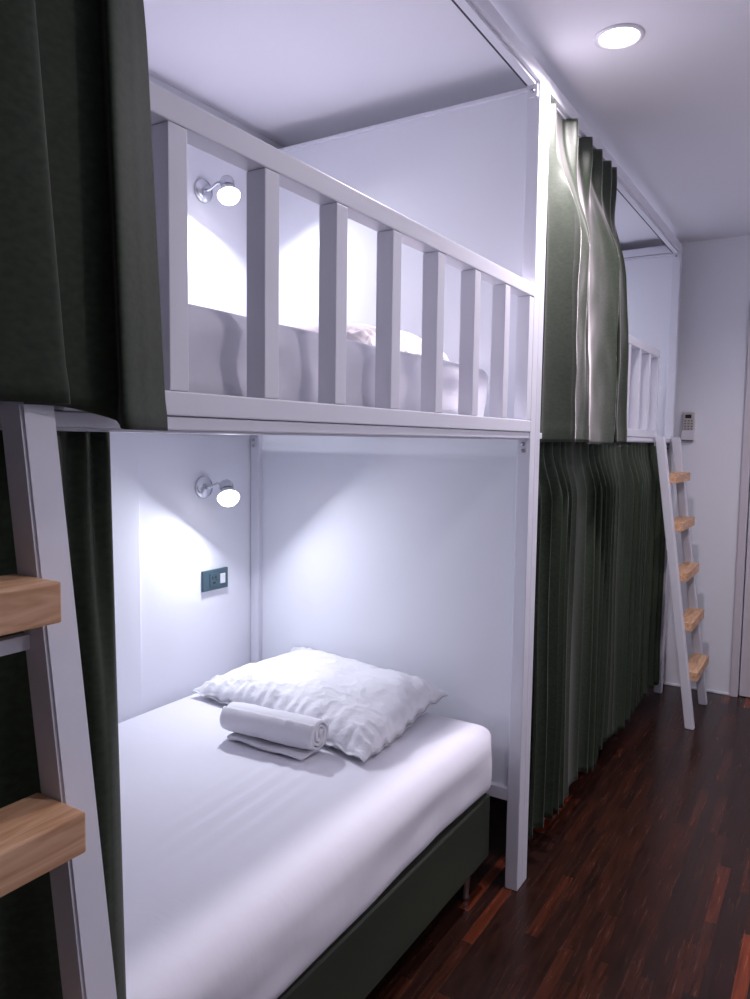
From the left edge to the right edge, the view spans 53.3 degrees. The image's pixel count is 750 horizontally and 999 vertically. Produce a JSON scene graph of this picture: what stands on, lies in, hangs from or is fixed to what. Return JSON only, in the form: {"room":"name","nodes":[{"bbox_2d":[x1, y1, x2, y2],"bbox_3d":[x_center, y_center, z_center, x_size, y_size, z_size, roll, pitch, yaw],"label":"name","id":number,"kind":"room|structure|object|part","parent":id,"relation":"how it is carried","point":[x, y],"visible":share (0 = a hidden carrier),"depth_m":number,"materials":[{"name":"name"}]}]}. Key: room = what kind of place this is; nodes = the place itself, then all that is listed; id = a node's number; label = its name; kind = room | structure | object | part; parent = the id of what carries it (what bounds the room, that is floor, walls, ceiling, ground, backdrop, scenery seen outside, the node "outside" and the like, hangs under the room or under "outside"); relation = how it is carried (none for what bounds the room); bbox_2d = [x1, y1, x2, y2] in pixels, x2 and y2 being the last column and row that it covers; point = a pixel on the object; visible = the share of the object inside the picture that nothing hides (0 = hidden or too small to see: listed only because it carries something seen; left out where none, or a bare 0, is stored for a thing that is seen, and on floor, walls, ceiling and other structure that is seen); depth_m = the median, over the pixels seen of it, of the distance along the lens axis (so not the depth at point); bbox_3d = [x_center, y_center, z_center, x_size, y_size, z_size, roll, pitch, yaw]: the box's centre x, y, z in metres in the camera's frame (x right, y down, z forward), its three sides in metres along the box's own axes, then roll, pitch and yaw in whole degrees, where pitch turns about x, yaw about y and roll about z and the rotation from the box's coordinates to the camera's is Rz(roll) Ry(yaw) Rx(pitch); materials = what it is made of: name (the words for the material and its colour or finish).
{"room":"dormitory","nodes":[
{"label":"dormitory","id":0,"kind":"room"},
{"bbox_2d":[139,74,284,713],"bbox_3d":[-0.932,-0.039,2.036,0.100,2.431,6.267,4,5,32],"label":"wall","id":1,"kind":"structure","parent":0,"point":[190,636],"depth_m":2.49,"materials":[{"name":"white paint"}]},
{"bbox_2d":[110,433,141,722],"bbox_3d":[-1.630,0.049,0.811,0.012,2.431,3.445,4,5,32],"label":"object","id":2,"kind":"structure","parent":1,"relation":"attached to","point":[124,447],"depth_m":2.25,"materials":[{"name":"white paint"}]},
{"bbox_2d":[201,567,227,591],"bbox_3d":[-0.550,0.275,2.574,0.014,0.071,0.121,4,5,32],"label":"power outlet","id":3,"kind":"object","parent":1,"relation":"attached to","point":[213,579],"visible":1,"depth_m":2.56,"materials":[{"name":"blue plastic"}]},
{"bbox_2d":[210,572,218,586],"bbox_3d":[-0.552,0.276,2.565,0.003,0.046,0.043,4,5,32],"label":"socket","id":4,"kind":"object","parent":3,"relation":"attached to","point":[214,576],"depth_m":2.56,"materials":[{"name":"black"}]},
{"bbox_2d":[220,573,224,582],"bbox_3d":[-0.530,0.273,2.598,0.005,0.034,0.023,4,5,32],"label":"switch","id":5,"kind":"object","parent":3,"relation":"attached to","point":[222,575],"depth_m":2.59,"materials":[{"name":"white plastic"}]},
{"bbox_2d":[194,175,240,204],"bbox_3d":[-0.500,-0.995,2.404,0.144,0.095,0.082,4,5,32],"label":"wall lamp","id":6,"kind":"object","parent":1,"relation":"attached to","point":[228,194],"visible":1,"depth_m":2.39,"materials":[{"name":"silver metal"}]},
{"bbox_3d":[-0.556,-1.006,2.434,0.016,0.076,0.076,4,5,32],"label":"wall plate","id":7,"kind":"part","parent":6,"relation":"part of","materials":[{"name":"silver metal"}]},
{"bbox_3d":[-0.516,-1.015,2.419,0.080,0.032,0.017,2,5,13],"label":"arm","id":8,"kind":"part","parent":6,"relation":"part of","materials":[{"name":"silver metal"}]},
{"bbox_3d":[-0.467,-0.980,2.388,0.066,0.067,0.068,4,5,32],"label":"bulb","id":9,"kind":"part","parent":6,"relation":"part of","materials":[{"name":"white glass"}]},
{"bbox_2d":[195,476,239,506],"bbox_3d":[-0.515,-0.027,2.482,0.139,0.100,0.094,4,5,32],"label":"wall lamp","id":10,"kind":"object","parent":1,"relation":"attached to","point":[228,496],"visible":1,"depth_m":2.48,"materials":[{"name":"silver metal"}]},
{"bbox_3d":[-0.572,-0.041,2.507,0.016,0.076,0.076,4,5,32],"label":"wall plate","id":11,"kind":"part","parent":10,"relation":"part of","materials":[{"name":"silver metal"}]},
{"bbox_3d":[-0.534,-0.046,2.500,0.075,0.024,0.021,1,5,-3],"label":"arm","id":12,"kind":"part","parent":10,"relation":"part of","materials":[{"name":"silver metal"}]},
{"bbox_3d":[-0.485,-0.009,2.464,0.068,0.068,0.065,4,5,32],"label":"bulb","id":13,"kind":"part","parent":10,"relation":"part of","materials":[{"name":"white glass"}]},
{"bbox_2d":[143,0,749,258],"bbox_3d":[0.127,-1.235,1.289,2.557,0.100,6.467,4,5,32],"label":"ceiling","id":14,"kind":"structure","parent":0,"point":[671,108],"depth_m":2.19,"materials":[{"name":"white paint"}]},
{"bbox_2d":[594,23,644,50],"bbox_3d":[0.651,-1.231,1.991,0.130,0.006,0.130,4,5,32],"label":"recessed light","id":15,"kind":"object","parent":14,"relation":"in","point":[620,36],"visible":1,"depth_m":1.98,"materials":[{"name":"white plastic"}]},
{"bbox_2d":[599,27,638,46],"bbox_3d":[0.651,-1.232,1.991,0.102,0.004,0.102,-1,5,-24],"label":"diffuser","id":16,"kind":"object","parent":15,"relation":"attached to","point":[608,36],"depth_m":1.99,"materials":[{"name":"white plastic"}]},
{"bbox_2d":[365,678,749,998],"bbox_3d":[0.094,1.287,1.490,2.557,0.100,6.467,4,5,32],"label":"floor","id":17,"kind":"structure","parent":0,"point":[638,887],"depth_m":2.25,"materials":[{"name":"brown wood"}]},
{"bbox_2d":[0,401,116,998],"bbox_3d":[-0.403,0.597,0.625,0.235,1.400,0.440,4,5,32],"label":"ladder","id":18,"kind":"object","parent":17,"relation":"on","point":[54,830],"visible":0.95,"depth_m":0.77,"materials":[{"name":"white wood"}]},
{"bbox_2d":[0,0,545,890],"bbox_3d":[-0.556,0.028,1.547,1.055,2.384,2.169,4,5,32],"label":"frame","id":19,"kind":"object","parent":17,"relation":"on","point":[384,536],"visible":0.85,"depth_m":2.23,"materials":[{"name":"white wood"}]},
{"bbox_2d":[0,430,125,998],"bbox_3d":[-0.506,0.550,0.717,0.064,1.236,0.656,4,5,32],"label":"curtain","id":20,"kind":"object","parent":19,"relation":"hanging from","point":[29,958],"visible":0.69,"depth_m":0.89,"materials":[{"name":"green fabric"}]},
{"bbox_2d":[0,0,167,430],"bbox_3d":[-0.429,-0.546,0.594,0.155,0.967,0.682,4,5,32],"label":"curtain","id":21,"kind":"object","parent":19,"relation":"hanging from","point":[81,326],"visible":1,"depth_m":0.79,"materials":[{"name":"green fabric"}]},
{"bbox_2d":[0,304,487,416],"bbox_3d":[-0.586,-0.249,1.529,0.984,0.182,2.000,4,5,32],"label":"mattress","id":22,"kind":"object","parent":19,"relation":"on","point":[217,339],"visible":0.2,"depth_m":1.34,"materials":[{"name":"white fabric"}]},
{"bbox_2d":[290,323,448,360],"bbox_3d":[-0.150,-0.440,2.141,0.620,0.107,0.380,4,6,38],"label":"pillow","id":23,"kind":"object","parent":22,"relation":"on","point":[362,333],"visible":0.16,"depth_m":1.95,"materials":[{"name":"white fabric"}]},
{"bbox_3d":[-0.435,-0.203,2.687,0.028,0.044,0.003,4,5,32],"label":"corner plate","id":24,"kind":"part","parent":19,"relation":"part of","materials":[{"name":"white metal"}]},
{"bbox_3d":[-0.426,-0.043,2.718,0.038,2.344,0.040,4,5,32],"label":"post","id":25,"kind":"part","parent":19,"relation":"part of","materials":[{"name":"white"}]},
{"bbox_3d":[0.028,-0.165,1.506,0.040,0.033,1.516,4,5,32],"label":"rail","id":26,"kind":"part","parent":19,"relation":"part of","materials":[{"name":"white wood"}]},
{"bbox_3d":[0.033,-0.544,1.476,0.040,0.036,1.516,4,5,32],"label":"guard rail","id":27,"kind":"part","parent":19,"relation":"part of","materials":[{"name":"white"}]},
{"bbox_3d":[0.023,-1.179,2.363,0.977,0.010,0.026,4,5,32],"label":"board rail","id":28,"kind":"part","parent":19,"relation":"part of","materials":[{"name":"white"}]},
{"bbox_3d":[-0.006,0.862,2.521,0.977,0.038,0.036,4,5,32],"label":"board rail","id":29,"kind":"part","parent":19,"relation":"part of","materials":[{"name":"white wood"}]},
{"bbox_3d":[0.427,-0.149,2.152,0.028,0.044,0.003,4,5,32],"label":"corner plate","id":30,"kind":"part","parent":19,"relation":"part of","materials":[{"name":"white metal"}]},
{"bbox_3d":[0.437,0.011,2.183,0.040,2.344,0.040,4,5,32],"label":"post","id":31,"kind":"part","parent":19,"relation":"part of","materials":[{"name":"white"}]},
{"bbox_3d":[0.439,-1.135,2.074,0.026,0.035,0.004,4,5,32],"label":"corner plate","id":32,"kind":"part","parent":19,"relation":"part of","materials":[{"name":"white metal"}]},
{"bbox_2d":[277,793,489,998],"bbox_3d":[-0.592,1.065,1.661,0.965,0.298,2.000,4,5,32],"label":"bed base","id":33,"kind":"object","parent":17,"relation":"on","point":[351,967],"visible":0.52,"depth_m":1.79,"materials":[{"name":"green fabric"}]},
{"bbox_2d":[118,693,491,998],"bbox_3d":[-0.571,0.806,1.640,0.989,0.215,2.018,4,5,32],"label":"mattress","id":34,"kind":"object","parent":33,"relation":"on","point":[243,863],"visible":0.72,"depth_m":1.62,"materials":[{"name":"white fabric"}]},
{"bbox_2d":[220,702,328,759],"bbox_3d":[-0.279,0.622,2.041,0.308,0.094,0.110,3,5,29],"label":"rolled towel","id":35,"kind":"object","parent":34,"relation":"on","point":[295,735],"visible":1,"depth_m":2.00,"materials":[{"name":"white fabric"}]},
{"bbox_2d":[193,647,448,761],"bbox_3d":[-0.156,0.585,2.323,0.755,0.124,0.460,5,6,42],"label":"pillow","id":36,"kind":"object","parent":34,"relation":"on","point":[365,707],"visible":0.97,"depth_m":2.19,"materials":[{"name":"white fabric"}]},
{"bbox_3d":[0.266,1.132,2.211,0.052,0.100,0.052,4,5,32],"label":"leg","id":37,"kind":"part","parent":33,"relation":"part of","materials":[{"name":"silver metal"}]},
{"bbox_2d":[522,73,682,883],"bbox_3d":[0.579,-0.101,3.367,1.055,2.384,2.127,4,5,32],"label":"frame","id":38,"kind":"object","parent":17,"relation":"on","point":[653,274],"visible":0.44,"depth_m":3.55,"materials":[{"name":"white"}]},
{"bbox_3d":[0.458,0.008,2.218,0.040,2.344,0.040,4,5,32],"label":"post","id":39,"kind":"part","parent":38,"relation":"part of","materials":[{"name":"white"}]},
{"bbox_2d":[540,100,628,443],"bbox_3d":[0.733,-0.681,2.486,0.115,0.992,0.748,4,5,32],"label":"curtain","id":40,"kind":"object","parent":38,"relation":"hanging from","point":[584,385],"visible":0.98,"depth_m":2.34,"materials":[{"name":"green fabric"}]},
{"bbox_2d":[528,442,665,839],"bbox_3d":[1.002,0.388,3.114,0.073,1.253,1.988,4,5,32],"label":"curtain","id":41,"kind":"object","parent":38,"relation":"hanging from","point":[600,549],"visible":0.94,"depth_m":2.75,"materials":[{"name":"green fabric"}]},
{"bbox_3d":[0.931,-0.268,2.952,0.040,0.033,1.562,4,5,32],"label":"rail","id":42,"kind":"part","parent":38,"relation":"part of","materials":[{"name":"white wood"}]},
{"bbox_3d":[0.936,-0.647,2.922,0.040,0.036,1.562,4,5,32],"label":"guard rail","id":43,"kind":"part","parent":38,"relation":"part of","materials":[{"name":"white wood"}]},
{"bbox_3d":[1.145,-1.334,4.158,0.976,0.038,0.038,4,5,32],"label":"cross rail","id":44,"kind":"part","parent":38,"relation":"part of","materials":[{"name":"white"}]},
{"bbox_3d":[1.148,-1.308,4.165,0.977,0.010,0.026,4,5,32],"label":"board rail","id":45,"kind":"part","parent":38,"relation":"part of","materials":[{"name":"white"}]},
{"bbox_3d":[1.561,-0.117,3.985,0.040,2.344,0.040,4,5,32],"label":"post","id":46,"kind":"part","parent":38,"relation":"part of","materials":[{"name":"white"}]},
{"bbox_3d":[1.564,-1.263,3.876,0.026,0.035,0.004,4,5,32],"label":"corner plate","id":47,"kind":"part","parent":38,"relation":"part of","materials":[{"name":"white metal"}]},
{"bbox_2d":[654,433,708,729],"bbox_3d":[1.534,0.376,3.728,0.235,1.400,0.440,4,5,32],"label":"ladder","id":48,"kind":"object","parent":17,"relation":"on","point":[691,669],"visible":1,"depth_m":3.56,"materials":[{"name":"white wood"}]},
{"bbox_3d":[1.641,0.372,3.897,0.231,1.385,0.040,4,5,32],"label":"rail","id":49,"kind":"part","parent":48,"relation":"part of","materials":[{"name":"white"}]},
{"bbox_2d":[622,235,749,694],"bbox_3d":[1.793,-0.166,4.085,2.557,2.431,0.100,4,5,32],"label":"wall","id":50,"kind":"structure","parent":0,"point":[715,273],"depth_m":4.01,"materials":[{"name":"white paint"}]},
{"bbox_2d":[681,419,694,440],"bbox_3d":[1.699,-0.379,4.052,0.065,0.122,0.030,4,5,32],"label":"remote holder","id":51,"kind":"object","parent":50,"relation":"attached to","point":[686,435],"visible":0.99,"depth_m":4.04,"materials":[{"name":"white plastic"}]},
{"bbox_2d":[682,412,694,429],"bbox_3d":[1.699,-0.401,4.049,0.057,0.144,0.023,4,5,32],"label":"remote control","id":52,"kind":"object","parent":51,"relation":"in","point":[688,417],"visible":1,"depth_m":4.04,"materials":[{"name":"grey plastic"}]},
{"bbox_2d":[663,682,729,695],"bbox_3d":[1.332,1.017,4.394,1.375,0.012,0.008,4,5,32],"label":"baseboard","id":53,"kind":"structure","parent":50,"relation":"attached to","point":[665,683],"depth_m":4.09,"materials":[{"name":"white wood"}]},
{"bbox_2d":[730,313,749,696],"bbox_3d":[2.292,0.041,3.721,0.860,2.090,0.014,4,5,32],"label":"trim","id":54,"kind":"structure","parent":50,"relation":"attached to","point":[745,468],"depth_m":3.95,"materials":[{"name":"grey paint"}]},
{"bbox_2d":[739,501,749,696],"bbox_3d":[2.293,0.061,3.724,0.772,2.040,0.111,4,5,32],"label":"door","id":55,"kind":"structure","parent":50,"relation":"in","point":[744,690],"depth_m":3.99,"materials":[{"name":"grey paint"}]}
]}

